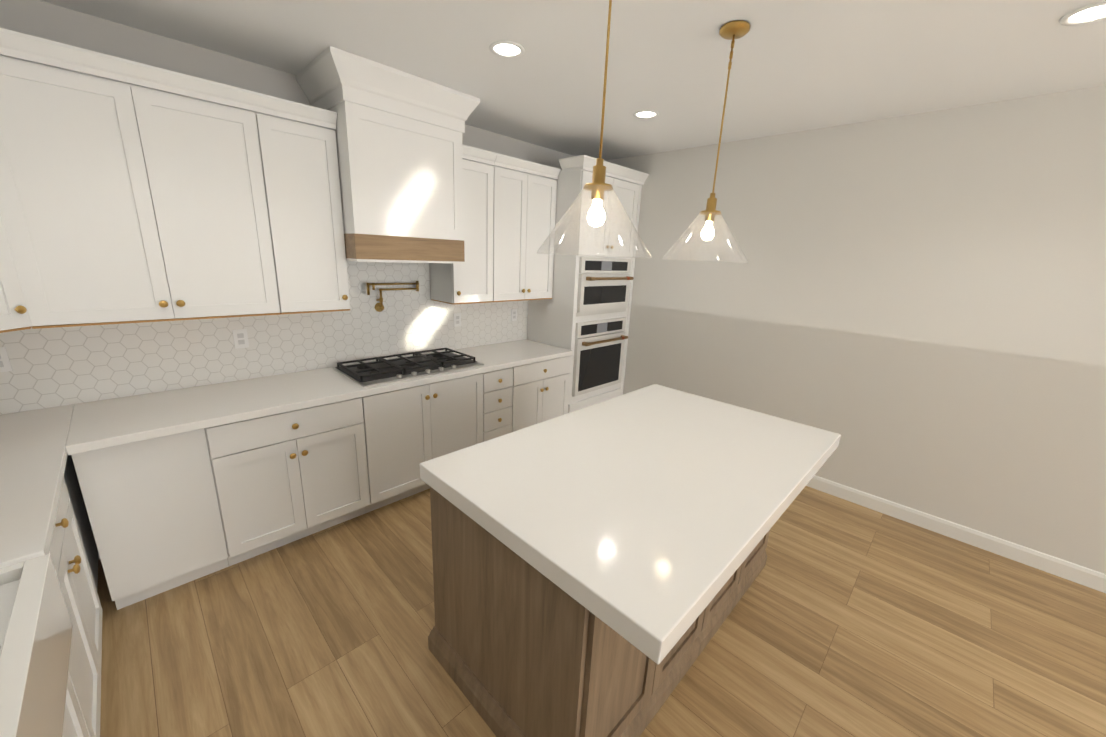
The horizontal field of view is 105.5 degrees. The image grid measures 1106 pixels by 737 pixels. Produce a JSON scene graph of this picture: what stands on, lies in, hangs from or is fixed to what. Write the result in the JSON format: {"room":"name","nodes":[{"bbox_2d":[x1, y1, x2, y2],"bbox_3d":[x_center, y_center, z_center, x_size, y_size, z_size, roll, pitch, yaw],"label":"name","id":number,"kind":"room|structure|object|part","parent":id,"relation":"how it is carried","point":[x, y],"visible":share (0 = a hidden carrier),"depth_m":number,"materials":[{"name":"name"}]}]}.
{"room":"kitchen","nodes":[
{"label":"kitchen","id":0,"kind":"room"},
{"bbox_2d":[0,0,572,559],"bbox_3d":[-1.318,-0.536,3.275,0.160,2.740,5.010,17,21,42],"label":"wall","id":1,"kind":"structure","parent":0,"point":[46,20],"depth_m":2.15,"materials":[{"name":"grey paint"}]},
{"bbox_2d":[0,214,31,332],"bbox_3d":[-2.445,-0.639,1.468,0.624,1.058,0.625,17,21,42],"label":"upper cabinet","id":2,"kind":"object","parent":1,"relation":"attached to","point":[14,314],"visible":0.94,"depth_m":1.71,"materials":[{"name":"white paint"}]},
{"bbox_2d":[0,55,279,328],"bbox_3d":[-1.991,-0.785,2.083,0.378,1.058,0.923,17,21,42],"label":"upper cabinet","id":3,"kind":"object","parent":1,"relation":"attached to","point":[122,203],"visible":0.98,"depth_m":1.92,"materials":[{"name":"white paint"}]},
{"bbox_2d":[0,28,336,129],"bbox_3d":[-1.672,-1.193,1.502,0.776,0.082,1.934,17,21,42],"label":"crown molding","id":4,"kind":"structure","parent":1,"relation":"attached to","point":[25,47],"depth_m":1.87,"materials":[{"name":"white paint"}]},
{"bbox_2d":[0,260,527,414],"bbox_3d":[-1.580,-0.374,2.922,0.008,0.756,3.776,17,21,42],"label":"tile backsplash","id":5,"kind":"structure","parent":1,"relation":"attached to","point":[57,366],"depth_m":2.63,"materials":[{"name":"white tile"}]},
{"bbox_2d":[0,347,12,371],"bbox_3d":[-2.587,-0.039,1.952,0.009,0.116,0.072,17,21,42],"label":"outlet","id":6,"kind":"object","parent":5,"relation":"attached to","point":[5,366],"depth_m":1.97,"materials":[{"name":"white plastic"}]},
{"bbox_2d":[232,329,248,348],"bbox_3d":[-1.930,-0.184,2.599,0.009,0.116,0.072,17,21,42],"label":"outlet","id":7,"kind":"object","parent":5,"relation":"attached to","point":[240,337],"depth_m":2.60,"materials":[{"name":"white plastic"}]},
{"bbox_2d":[366,281,418,311],"bbox_3d":[-1.213,-0.548,3.195,0.066,0.229,0.410,17,21,42],"label":"pot filler","id":8,"kind":"object","parent":5,"relation":"attached to","point":[379,307],"visible":1,"depth_m":3.14,"materials":[{"name":"brown metal"}]},
{"bbox_2d":[454,313,460,326],"bbox_3d":[-0.836,-0.426,3.677,0.009,0.116,0.072,17,21,42],"label":"outlet","id":9,"kind":"object","parent":5,"relation":"attached to","point":[457,316],"depth_m":3.67,"materials":[{"name":"white plastic"}]},
{"bbox_2d":[511,309,516,320],"bbox_3d":[-0.382,-0.526,4.125,0.009,0.116,0.072,17,21,42],"label":"outlet","id":10,"kind":"object","parent":5,"relation":"attached to","point":[513,311],"depth_m":4.12,"materials":[{"name":"white plastic"}]},
{"bbox_2d":[255,112,349,313],"bbox_3d":[-1.528,-0.887,2.539,0.378,1.058,0.388,17,21,42],"label":"upper cabinet","id":11,"kind":"object","parent":1,"relation":"attached to","point":[300,168],"visible":0.92,"depth_m":2.42,"materials":[{"name":"white paint"}]},
{"bbox_2d":[296,46,479,263],"bbox_3d":[-1.036,-1.260,2.788,0.583,1.064,0.925,17,21,42],"label":"range hood","id":12,"kind":"object","parent":1,"relation":"attached to","point":[399,133],"visible":0.94,"depth_m":2.56,"materials":[{"name":"white wood"}]},
{"bbox_2d":[429,144,496,304],"bbox_3d":[-0.717,-1.099,3.324,0.383,1.128,0.378,17,21,42],"label":"upper cabinet","id":13,"kind":"object","parent":1,"relation":"attached to","point":[469,280],"visible":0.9,"depth_m":3.25,"materials":[{"name":"white paint"}]},
{"bbox_2d":[493,153,560,301],"bbox_3d":[-0.338,-1.182,3.698,0.383,1.128,0.695,17,21,42],"label":"upper cabinet","id":14,"kind":"object","parent":1,"relation":"attached to","point":[524,208],"visible":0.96,"depth_m":3.56,"materials":[{"name":"white paint"}]},
{"bbox_2d":[40,0,1105,160],"bbox_3d":[3.608,-1.208,1.119,9.760,0.100,9.160,17,21,42],"label":"ceiling","id":15,"kind":"structure","parent":0,"point":[799,65],"depth_m":2.06,"materials":[{"name":"white paint"}]},
{"bbox_2d":[489,40,524,57],"bbox_3d":[-0.228,-1.582,2.086,0.174,0.006,0.174,13,18,34],"label":"recessed light","id":16,"kind":"object","parent":15,"relation":"in","point":[506,49],"depth_m":2.08,"materials":[{"name":"white"}]},
{"bbox_2d":[537,0,651,257],"bbox_3d":[0.163,-0.864,1.345,0.398,0.973,0.398,17,21,42],"label":"pendant light","id":17,"kind":"object","parent":15,"relation":"hanging from","point":[598,186],"visible":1,"depth_m":1.39,"materials":[{"name":"clear glass"}]},
{"bbox_3d":[0.147,-0.503,1.443,0.398,0.225,0.398,17,21,42],"label":"lamp shade","id":18,"kind":"part","parent":17,"relation":"part of","materials":[{"name":"clear glass"}]},
{"bbox_2d":[633,110,658,118],"bbox_3d":[0.648,-1.770,2.929,0.174,0.006,0.174,13,18,34],"label":"recessed light","id":19,"kind":"object","parent":15,"relation":"in","point":[643,114],"depth_m":2.93,"materials":[{"name":"white plastic"}]},
{"bbox_2d":[663,20,750,262],"bbox_3d":[0.761,-0.996,1.935,0.398,0.973,0.398,17,21,42],"label":"pendant light","id":20,"kind":"object","parent":15,"relation":"hanging from","point":[733,30],"visible":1,"depth_m":1.95,"materials":[{"name":"clear glass"}]},
{"bbox_3d":[0.745,-0.635,2.032,0.398,0.225,0.398,17,21,42],"label":"lamp shade","id":21,"kind":"part","parent":20,"relation":"part of","materials":[{"name":"clear glass"}]},
{"bbox_2d":[1059,1,1105,25],"bbox_3d":[2.056,-1.348,1.595,0.174,0.006,0.174,13,18,34],"label":"recessed light","id":22,"kind":"object","parent":15,"relation":"in","point":[1092,13],"depth_m":1.61,"materials":[{"name":"white plastic"}]},
{"bbox_2d":[97,486,1105,736],"bbox_3d":[3.486,1.522,1.855,9.760,0.080,9.160,17,21,42],"label":"floor","id":23,"kind":"structure","parent":0,"point":[845,618],"depth_m":1.98,"materials":[{"name":"brown wood"}]},
{"bbox_2d":[0,554,88,736],"bbox_3d":[-1.328,1.095,0.751,0.912,0.905,0.663,17,21,42],"label":"sink","id":24,"kind":"object","parent":23,"relation":"on","point":[38,697],"visible":1,"depth_m":0.97,"materials":[{"name":"white ceramic"}]},
{"bbox_2d":[49,477,102,736],"bbox_3d":[-1.953,0.923,1.343,0.837,0.875,0.658,17,21,42],"label":"base cabinet","id":25,"kind":"object","parent":23,"relation":"on","point":[67,553],"visible":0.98,"depth_m":1.52,"materials":[{"name":"white paint"}]},
{"bbox_2d":[64,455,98,589],"bbox_3d":[-2.502,0.768,1.829,0.655,0.875,0.608,17,21,42],"label":"dishwasher","id":26,"kind":"object","parent":23,"relation":"on","point":[80,510],"visible":0.08,"depth_m":2.05,"materials":[{"name":"metal"}]},
{"bbox_2d":[71,429,228,609],"bbox_3d":[-2.115,0.674,2.243,0.608,0.875,0.440,17,21,42],"label":"panel","id":27,"kind":"object","parent":23,"relation":"on","point":[153,509],"visible":0.82,"depth_m":2.02,"materials":[{"name":"white paint"}]},
{"bbox_2d":[204,397,369,565],"bbox_3d":[-1.674,0.586,2.643,0.658,0.875,0.758,17,21,42],"label":"base cabinet","id":28,"kind":"object","parent":23,"relation":"on","point":[282,479],"visible":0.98,"depth_m":2.40,"materials":[{"name":"white paint"}]},
{"bbox_2d":[361,373,482,512],"bbox_3d":[-1.085,0.455,3.223,0.658,0.875,0.913,17,21,42],"label":"base cabinet","id":29,"kind":"object","parent":23,"relation":"on","point":[407,431],"visible":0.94,"depth_m":2.93,"materials":[{"name":"white paint"}]},
{"bbox_2d":[0,339,572,567],"bbox_3d":[-0.591,0.313,2.069,2.850,0.042,3.773,17,21,42],"label":"countertop","id":30,"kind":"structure","parent":29,"relation":"on","point":[38,447],"depth_m":2.03,"materials":[{"name":"white stone"}]},
{"bbox_2d":[333,348,483,386],"bbox_3d":[-1.042,-0.034,3.104,0.525,0.050,0.915,17,21,42],"label":"gas cooktop","id":31,"kind":"object","parent":30,"relation":"in","point":[382,370],"visible":1,"depth_m":3.01,"materials":[{"name":"black metal"}]},
{"bbox_2d":[483,367,512,441],"bbox_3d":[-0.659,0.361,3.643,0.658,0.875,0.295,17,21,42],"label":"base cabinet","id":32,"kind":"object","parent":23,"relation":"on","point":[497,400],"visible":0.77,"depth_m":3.40,"materials":[{"name":"white paint"}]},
{"bbox_2d":[512,356,570,431],"bbox_3d":[-0.308,0.283,3.990,0.658,0.875,0.697,17,21,42],"label":"base cabinet","id":33,"kind":"object","parent":23,"relation":"on","point":[540,392],"visible":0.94,"depth_m":3.73,"materials":[{"name":"white paint"}]},
{"bbox_2d":[430,487,703,736],"bbox_3d":[0.108,0.885,1.844,0.850,0.864,0.919,17,21,42],"label":"base cabinet","id":34,"kind":"object","parent":23,"relation":"on","point":[518,646],"depth_m":1.47,"materials":[{"name":"brown wood"}]},
{"bbox_2d":[527,155,648,412],"bbox_3d":[0.306,-0.644,4.292,0.727,2.560,0.958,17,21,42],"label":"tall cabinet","id":35,"kind":"object","parent":23,"relation":"on","point":[583,314],"visible":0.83,"depth_m":3.99,"materials":[{"name":"white paint"}]},
{"bbox_2d":[571,317,628,396],"bbox_3d":[0.501,-0.122,4.203,0.109,0.722,0.757,17,21,42],"label":"wall oven","id":36,"kind":"object","parent":35,"relation":"in","point":[598,342],"depth_m":4.16,"materials":[{"name":"white metal"}]},
{"bbox_2d":[575,257,633,316],"bbox_3d":[0.530,-0.782,4.025,0.109,0.529,0.777,17,21,42],"label":"speed oven","id":37,"kind":"object","parent":35,"relation":"in","point":[602,284],"depth_m":3.99,"materials":[{"name":"white metal"}]},
{"bbox_2d":[692,530,769,664],"bbox_3d":[0.666,0.762,2.394,0.850,0.864,0.923,17,21,42],"label":"base cabinet","id":38,"kind":"object","parent":23,"relation":"on","point":[716,612],"depth_m":2.13,"materials":[{"name":"brown wood"}]},
{"bbox_2d":[420,384,840,664],"bbox_3d":[0.473,0.393,1.933,1.100,0.070,1.764,17,21,42],"label":"countertop","id":39,"kind":"structure","parent":38,"relation":"on","point":[644,520],"depth_m":1.53,"materials":[{"name":"white stone"}]},
{"bbox_2d":[606,85,1105,573],"bbox_3d":[2.289,-0.343,3.156,5.200,2.740,0.160,17,21,42],"label":"wall","id":40,"kind":"structure","parent":0,"point":[911,309],"depth_m":2.85,"materials":[{"name":"white paint"}]},
{"bbox_2d":[806,475,1105,592],"bbox_3d":[2.420,1.014,3.202,4.500,0.110,0.014,17,21,42],"label":"baseboard","id":41,"kind":"structure","parent":40,"relation":"attached to","point":[1077,573],"depth_m":2.83,"materials":[{"name":"white wood"}]}
]}

